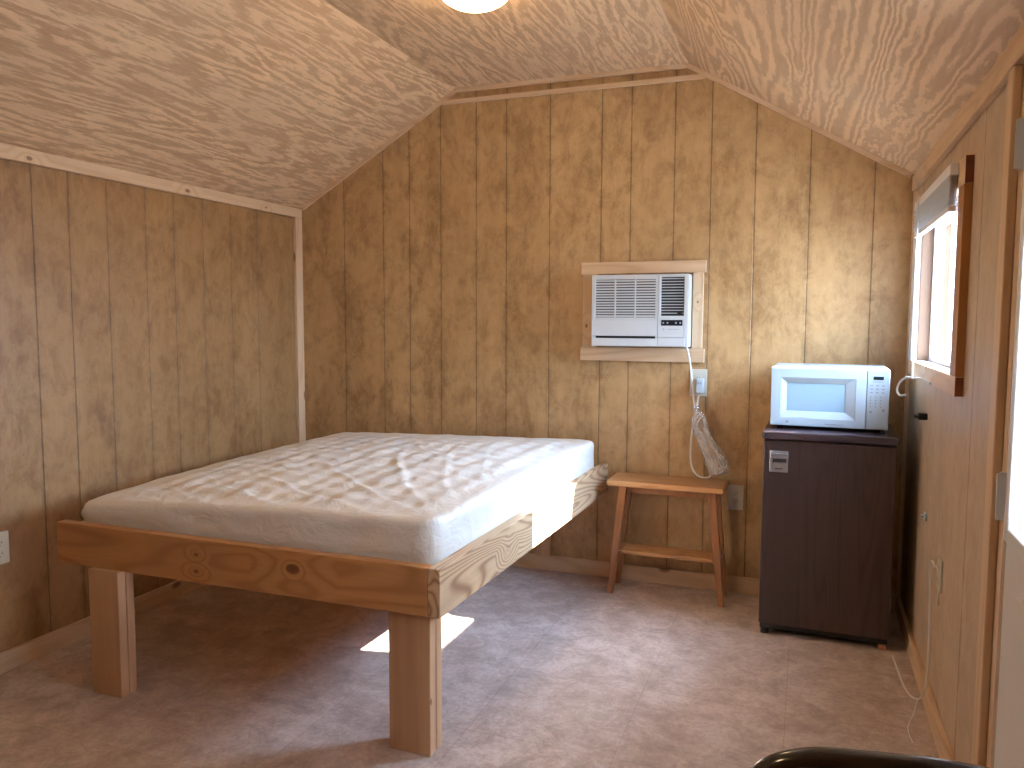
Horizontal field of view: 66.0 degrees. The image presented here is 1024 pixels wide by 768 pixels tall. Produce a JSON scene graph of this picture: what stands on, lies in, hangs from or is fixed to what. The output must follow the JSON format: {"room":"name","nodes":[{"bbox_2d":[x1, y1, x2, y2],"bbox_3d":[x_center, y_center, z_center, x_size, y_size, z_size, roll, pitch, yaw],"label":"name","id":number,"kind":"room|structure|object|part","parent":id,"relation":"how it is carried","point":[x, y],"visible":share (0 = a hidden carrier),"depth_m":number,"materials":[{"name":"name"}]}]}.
{"room":"cabin bedroom","nodes":[
{"label":"cabin bedroom","id":0,"kind":"room"},
{"bbox_2d":[0,158,296,652],"bbox_3d":[-2.078,0.145,2.145,0.100,1.856,4.900,2,5,20],"label":"wall","id":1,"kind":"structure","parent":0,"point":[147,334],"depth_m":3.21,"materials":[{"name":"brown wood"}]},
{"bbox_2d":[0,530,9,564],"bbox_3d":[-1.801,0.579,2.772,0.009,0.116,0.072,2,5,20],"label":"wall outlet","id":2,"kind":"object","parent":1,"relation":"attached to","point":[4,536],"visible":1,"depth_m":2.79,"materials":[{"name":"plastic"}]},
{"bbox_2d":[0,539,3,547],"bbox_3d":[-1.799,0.559,2.770,0.003,0.033,0.033,2,5,20],"label":"socket","id":3,"kind":"object","parent":2,"relation":"attached to","point":[1,540],"depth_m":2.78,"materials":[{"name":"white plastic"}]},
{"bbox_2d":[0,550,4,558],"bbox_3d":[-1.799,0.598,2.773,0.003,0.033,0.033,2,5,20],"label":"socket","id":4,"kind":"object","parent":2,"relation":"attached to","point":[2,552],"depth_m":2.78,"materials":[{"name":"beige plastic"}]},
{"bbox_2d":[0,580,206,674],"bbox_3d":[-2.029,1.035,2.189,0.016,0.075,4.884,2,5,20],"label":"baseboard","id":5,"kind":"structure","parent":1,"relation":"attached to","point":[17,656],"depth_m":3.04,"materials":[{"name":"brown wood"}]},
{"bbox_2d":[0,143,301,218],"bbox_3d":[-2.018,-0.753,2.051,0.020,0.049,4.898,2,5,20],"label":"trim","id":6,"kind":"structure","parent":1,"relation":"attached to","point":[9,152],"depth_m":3.25,"materials":[{"name":"brown wood"}]},
{"bbox_2d":[293,217,305,442],"bbox_3d":[-1.176,-0.045,4.383,0.018,1.731,0.059,2,5,20],"label":"trim","id":7,"kind":"structure","parent":1,"relation":"attached to","point":[297,222],"depth_m":4.35,"materials":[{"name":"brown wood"}]},
{"bbox_2d":[0,566,938,767],"bbox_3d":[-0.606,1.159,1.675,3.250,0.080,5.100,2,5,20],"label":"floor","id":8,"kind":"structure","parent":0,"point":[541,668],"depth_m":2.70,"materials":[{"name":"plastic"}]},
{"bbox_2d":[57,463,607,756],"bbox_3d":[-0.545,0.708,3.263,1.488,0.565,1.788,2,5,20],"label":"frame","id":9,"kind":"object","parent":8,"relation":"on","point":[416,597],"visible":0.6,"depth_m":2.42,"materials":[{"name":"brown wood"}]},
{"bbox_3d":[-1.338,0.825,2.647,0.129,0.425,0.065,2,5,20],"label":"leg","id":10,"kind":"part","parent":9,"relation":"part of","materials":[{"name":"brown wood"}]},
{"bbox_3d":[-0.886,0.558,2.459,1.401,0.140,0.038,2,5,20],"label":"rail","id":11,"kind":"part","parent":9,"relation":"part of","materials":[{"name":"brown wood"}]},
{"bbox_2d":[81,432,593,564],"bbox_3d":[-0.552,0.359,3.240,1.414,0.172,1.684,2,5,20],"label":"mattress","id":12,"kind":"object","parent":9,"relation":"on","point":[417,498],"visible":0.99,"depth_m":2.65,"materials":[{"name":"white fabric"}]},
{"bbox_3d":[-0.282,0.856,2.309,0.135,0.425,0.076,2,5,20],"label":"leg","id":13,"kind":"part","parent":9,"relation":"part of","materials":[{"name":"brown wood"}]},
{"bbox_3d":[0.115,0.518,3.008,0.038,0.140,1.772,2,5,22],"label":"rail","id":14,"kind":"part","parent":9,"relation":"part of","materials":[{"name":"brown wood"}]},
{"bbox_3d":[0.159,0.687,3.943,0.068,0.347,0.022,2,5,20],"label":"support post","id":15,"kind":"part","parent":9,"relation":"part of","materials":[{"name":"brown wood"}]},
{"bbox_2d":[607,472,727,606],"bbox_3d":[0.711,0.702,3.606,0.527,0.532,0.213,2,5,20],"label":"stool","id":16,"kind":"object","parent":8,"relation":"on","point":[628,483],"visible":1,"depth_m":3.58,"materials":[{"name":"brown wood"}]},
{"bbox_3d":[0.483,0.713,3.619,0.085,0.505,0.032,2,5,20],"label":"leg","id":17,"kind":"part","parent":16,"relation":"part of","materials":[{"name":"brown wood"}]},
{"bbox_3d":[0.533,0.703,3.751,0.085,0.505,0.040,2,5,20],"label":"leg","id":18,"kind":"part","parent":16,"relation":"part of","materials":[{"name":"brown wood"}]},
{"bbox_2d":[622,543,712,562],"bbox_3d":[0.714,0.771,3.610,0.406,0.018,0.125,2,5,20],"label":"shelf","id":19,"kind":"object","parent":16,"relation":"attached to","point":[627,548],"depth_m":3.58,"materials":[{"name":"brown wood"}]},
{"bbox_3d":[0.896,0.727,3.466,0.081,0.505,0.032,2,5,20],"label":"leg","id":20,"kind":"part","parent":16,"relation":"part of","materials":[{"name":"brown wood"}]},
{"bbox_3d":[0.945,0.716,3.598,0.081,0.505,0.040,2,5,20],"label":"leg","id":21,"kind":"part","parent":16,"relation":"part of","materials":[{"name":"brown wood"}]},
{"bbox_2d":[758,420,899,649],"bbox_3d":[1.289,0.586,3.243,0.486,0.824,0.451,2,5,22],"label":"mini fridge","id":22,"kind":"object","parent":8,"relation":"on","point":[828,493],"visible":0.99,"depth_m":3.04,"materials":[{"name":"black plastic"}]},
{"bbox_3d":[1.044,0.303,3.088,0.070,0.084,0.004,2,5,22],"label":"handle plate","id":23,"kind":"part","parent":22,"relation":"part of","materials":[{"name":"silver metal"}]},
{"bbox_3d":[1.220,0.976,3.109,0.468,0.024,0.024,2,5,22],"label":"kick plate","id":24,"kind":"part","parent":22,"relation":"part of","materials":[{"name":"black plastic"}]},
{"bbox_2d":[770,363,889,431],"bbox_3d":[1.298,0.049,3.236,0.430,0.248,0.328,2,5,22],"label":"microwave","id":25,"kind":"object","parent":22,"relation":"on","point":[802,394],"visible":1,"depth_m":3.09,"materials":[{"name":"white plastic"}]},
{"bbox_3d":[1.405,0.060,3.031,0.078,0.231,0.024,2,5,22],"label":"control panel","id":26,"kind":"part","parent":25,"relation":"part of","materials":[{"name":"white plastic"}]},
{"bbox_2d":[751,746,989,767],"bbox_3d":[0.365,0.794,0.607,0.436,0.816,0.488,2,5,20],"label":"folding chair","id":27,"kind":"object","parent":8,"relation":"on","point":[802,757],"visible":1,"depth_m":0.79,"materials":[{"name":"black metal"}]},
{"bbox_2d":[0,0,1023,208],"bbox_3d":[-0.598,-1.032,1.498,3.250,0.606,5.100,2,5,20],"label":"ceiling","id":28,"kind":"structure","parent":0,"point":[272,101],"depth_m":2.93,"materials":[{"name":"brown wood"}]},
{"bbox_2d":[443,0,506,12],"bbox_3d":[-0.127,-1.329,2.679,0.270,0.100,0.270,2,5,20],"label":"ceiling light","id":29,"kind":"object","parent":28,"relation":"attached to","point":[472,6],"visible":1,"depth_m":2.68,"materials":[{"name":"white plastic"}]},
{"bbox_2d":[302,64,913,593],"bbox_3d":[0.273,-0.268,3.909,3.250,2.412,0.100,2,5,20],"label":"wall","id":30,"kind":"structure","parent":0,"point":[443,278],"depth_m":3.78,"materials":[{"name":"brown wood"}]},
{"bbox_2d":[301,88,457,209],"bbox_3d":[-0.713,-1.217,4.141,0.940,0.561,0.015,2,5,20],"label":"trim","id":31,"kind":"structure","parent":30,"relation":"attached to","point":[453,92],"depth_m":4.13,"materials":[{"name":"brown wood"}]},
{"bbox_2d":[457,63,685,92],"bbox_3d":[0.257,-1.454,3.759,1.130,0.020,0.015,2,5,20],"label":"trim","id":32,"kind":"structure","parent":30,"relation":"attached to","point":[682,65],"depth_m":3.74,"materials":[{"name":"brown wood"}]},
{"bbox_2d":[441,73,704,104],"bbox_3d":[0.256,-1.399,3.760,1.300,0.020,0.021,2,5,20],"label":"trim","id":33,"kind":"structure","parent":30,"relation":"attached to","point":[694,76],"depth_m":3.73,"materials":[{"name":"brown wood"}]},
{"bbox_2d":[580,260,706,362],"bbox_3d":[0.609,-0.341,3.713,0.588,0.468,0.018,2,5,20],"label":"surround","id":34,"kind":"object","parent":30,"relation":"attached to","point":[697,267],"visible":1,"depth_m":3.69,"materials":[{"name":"brown wood"}]},
{"bbox_2d":[591,274,726,478],"bbox_3d":[0.697,-0.039,3.693,0.624,0.931,0.202,2,5,20],"label":"air conditioner","id":35,"kind":"object","parent":30,"relation":"attached to","point":[644,310],"visible":1,"depth_m":3.61,"materials":[{"name":"white plastic"}]},
{"bbox_2d":[595,279,655,316],"bbox_3d":[0.522,-0.394,3.636,0.281,0.174,0.018,2,5,20],"label":"grille","id":36,"kind":"object","parent":35,"relation":"attached to","point":[613,297],"depth_m":3.63,"materials":[{"name":"white plastic"}]},
{"bbox_3d":[0.584,-0.336,3.617,0.446,0.329,0.022,2,5,20],"label":"panel","id":37,"kind":"part","parent":35,"relation":"part of","materials":[{"name":"white plastic"}]},
{"bbox_2d":[661,277,684,315],"bbox_3d":[0.725,-0.395,3.560,0.104,0.174,0.022,2,5,20],"label":"vent","id":38,"kind":"object","parent":35,"relation":"attached to","point":[672,288],"depth_m":3.56,"materials":[{"name":"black plastic"}]},
{"bbox_3d":[0.885,0.125,3.606,0.201,0.620,0.041,2,5,20],"label":"power cord","id":39,"kind":"part","parent":35,"relation":"part of","materials":[{"name":"white plastic"}]},
{"bbox_2d":[691,406,729,477],"bbox_3d":[0.904,0.266,3.599,0.180,0.330,0.064,2,5,20],"label":"plastic bag","id":40,"kind":"object","parent":35,"relation":"hanging from","point":[715,471],"visible":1,"depth_m":3.59,"materials":[{"name":"white"}]},
{"bbox_2d":[689,369,706,395],"bbox_3d":[0.862,-0.006,3.651,0.078,0.125,0.009,2,5,20],"label":"wall outlet","id":41,"kind":"object","parent":30,"relation":"attached to","point":[696,373],"visible":0.48,"depth_m":3.65,"materials":[{"name":"plastic"}]},
{"bbox_2d":[510,553,895,610],"bbox_3d":[0.248,0.901,3.949,3.050,0.075,0.016,2,5,20],"label":"baseboard","id":42,"kind":"structure","parent":30,"relation":"attached to","point":[737,584],"depth_m":3.79,"materials":[{"name":"brown wood"}]},
{"bbox_2d":[727,484,743,509],"bbox_3d":[1.029,0.521,3.631,0.070,0.116,0.009,2,5,20],"label":"wall outlet","id":43,"kind":"object","parent":30,"relation":"attached to","point":[735,492],"visible":1,"depth_m":3.63,"materials":[{"name":"plastic"}]},
{"bbox_2d":[732,498,738,504],"bbox_3d":[1.028,0.541,3.630,0.033,0.033,0.003,2,5,20],"label":"socket","id":44,"kind":"object","parent":43,"relation":"attached to","point":[735,501],"depth_m":3.63,"materials":[{"name":"beige plastic"}]},
{"bbox_2d":[732,490,738,496],"bbox_3d":[1.028,0.502,3.627,0.033,0.033,0.003,2,5,20],"label":"socket","id":45,"kind":"object","parent":43,"relation":"attached to","point":[735,493],"depth_m":3.63,"materials":[{"name":"beige plastic"}]},
{"bbox_2d":[686,63,912,177],"bbox_3d":[1.225,-1.152,3.420,0.940,0.561,0.015,2,5,20],"label":"trim","id":46,"kind":"structure","parent":30,"relation":"attached to","point":[689,66],"depth_m":3.40,"materials":[{"name":"brown wood"}]},
{"bbox_2d":[900,64,1023,766],"bbox_3d":[0.874,0.244,1.048,0.100,1.856,4.900,2,5,20],"label":"wall","id":47,"kind":"structure","parent":0,"point":[946,456],"depth_m":2.16,"materials":[{"name":"brown wood"}]},
{"bbox_2d":[896,190,917,596],"bbox_3d":[1.671,0.056,3.339,0.014,1.720,0.034,2,5,20],"label":"trim","id":48,"kind":"structure","parent":47,"relation":"attached to","point":[915,193],"depth_m":3.34,"materials":[{"name":"brown wood"}]},
{"bbox_2d":[891,560,938,742],"bbox_3d":[1.330,0.790,2.612,0.071,0.511,0.640,2,5,20],"label":"cord","id":49,"kind":"object","parent":47,"relation":"hanging from","point":[931,561],"visible":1,"depth_m":2.47,"materials":[{"name":"white plastic"}]},
{"bbox_2d":[913,413,927,419],"bbox_3d":[1.458,0.115,2.819,0.044,0.023,0.035,2,5,20],"label":"wall hook","id":50,"kind":"object","parent":47,"relation":"attached to","point":[921,416],"visible":1,"depth_m":2.80,"materials":[{"name":"black plastic"}]},
{"bbox_2d":[921,512,926,520],"bbox_3d":[1.435,0.461,2.750,0.017,0.025,0.040,2,5,20],"label":"clip","id":51,"kind":"object","parent":47,"relation":"attached to","point":[924,515],"visible":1,"depth_m":2.74,"materials":[{"name":"white plastic"}]},
{"bbox_2d":[895,595,954,760],"bbox_3d":[1.378,1.011,2.641,0.016,0.075,1.654,2,5,20],"label":"baseboard","id":52,"kind":"structure","parent":47,"relation":"attached to","point":[940,738],"depth_m":2.58,"materials":[{"name":"brown wood"}]},
{"bbox_2d":[936,556,942,592],"bbox_3d":[1.321,0.588,2.439,0.009,0.100,0.066,2,5,20],"label":"wall outlet","id":53,"kind":"object","parent":47,"relation":"attached to","point":[940,562],"visible":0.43,"depth_m":2.41,"materials":[{"name":"plastic"}]},
{"bbox_2d":[907,155,974,396],"bbox_3d":[1.480,-0.332,2.660,0.122,0.660,1.100,2,5,20],"label":"window","id":54,"kind":"structure","parent":47,"relation":"in","point":[943,253],"depth_m":2.83,"materials":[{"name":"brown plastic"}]},
{"bbox_3d":[1.610,-0.361,3.149,0.022,0.530,0.091,2,5,20],"label":"casing","id":55,"kind":"part","parent":54,"relation":"part of","materials":[{"name":"brown wood"}]},
{"bbox_2d":[896,163,958,395],"bbox_3d":[1.369,-0.295,2.640,0.074,0.722,0.800,2,5,20],"label":"window blind","id":56,"kind":"object","parent":54,"relation":"attached to","point":[938,201],"visible":1,"depth_m":2.51,"materials":[{"name":"white fabric"}]},
{"bbox_3d":[1.394,-0.337,2.724,0.004,0.631,0.083,2,5,23],"label":"lift cord","id":57,"kind":"part","parent":56,"relation":"part of","materials":[{"name":"white rubber"}]},
{"bbox_3d":[1.391,-0.530,2.613,0.022,0.017,0.784,2,5,20],"label":"rail","id":58,"kind":"part","parent":56,"relation":"part of","materials":[{"name":"white plastic"}]},
{"bbox_3d":[1.490,-0.051,2.679,0.100,0.012,0.906,2,5,20],"label":"sill","id":59,"kind":"part","parent":54,"relation":"part of","materials":[{"name":"white paint"}]},
{"bbox_3d":[1.433,-0.032,2.703,0.022,0.055,1.098,2,5,20],"label":"casing sill","id":60,"kind":"part","parent":54,"relation":"part of","materials":[{"name":"brown wood"}]},
{"bbox_3d":[1.496,-0.323,2.655,0.032,0.533,0.906,2,5,20],"label":"frame","id":61,"kind":"part","parent":54,"relation":"part of","materials":[{"name":"white plastic"}]},
{"bbox_3d":[1.556,-0.336,2.814,0.002,0.497,0.529,2,5,20],"label":"pane","id":62,"kind":"part","parent":54,"relation":"part of","materials":[{"name":"clear glass"}]},
{"bbox_3d":[1.258,-0.286,2.209,0.022,0.530,0.087,2,5,20],"label":"casing","id":63,"kind":"part","parent":54,"relation":"part of","materials":[{"name":"wood"}]},
{"bbox_2d":[912,24,1023,190],"bbox_3d":[0.820,-0.652,0.996,0.020,0.060,4.898,2,5,20],"label":"trim","id":64,"kind":"structure","parent":47,"relation":"attached to","point":[995,80],"depth_m":2.05,"materials":[{"name":"brown wood"}]},
{"bbox_2d":[971,65,1023,766],"bbox_3d":[1.079,0.217,1.768,0.018,1.795,0.063,2,5,20],"label":"trim","id":65,"kind":"structure","parent":47,"relation":"attached to","point":[1015,76],"depth_m":1.74,"materials":[{"name":"brown wood"}]},
{"bbox_2d":[987,86,1023,767],"bbox_3d":[0.955,0.255,1.270,0.102,1.800,0.930,2,5,20],"label":"trim","id":66,"kind":"structure","parent":47,"relation":"attached to","point":[1002,544],"depth_m":1.71,"materials":[{"name":"brown wood"}]},
{"bbox_2d":[994,118,1023,767],"bbox_3d":[0.901,0.262,1.309,0.118,1.755,0.888,2,5,20],"label":"door","id":67,"kind":"structure","parent":47,"relation":"in","point":[1009,739],"depth_m":1.59,"materials":[{"name":"paint"}]},
{"bbox_3d":[0.906,-0.114,1.267,0.022,0.929,0.693,2,5,20],"label":"glazing frame","id":68,"kind":"part","parent":67,"relation":"part of","materials":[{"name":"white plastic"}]}
]}

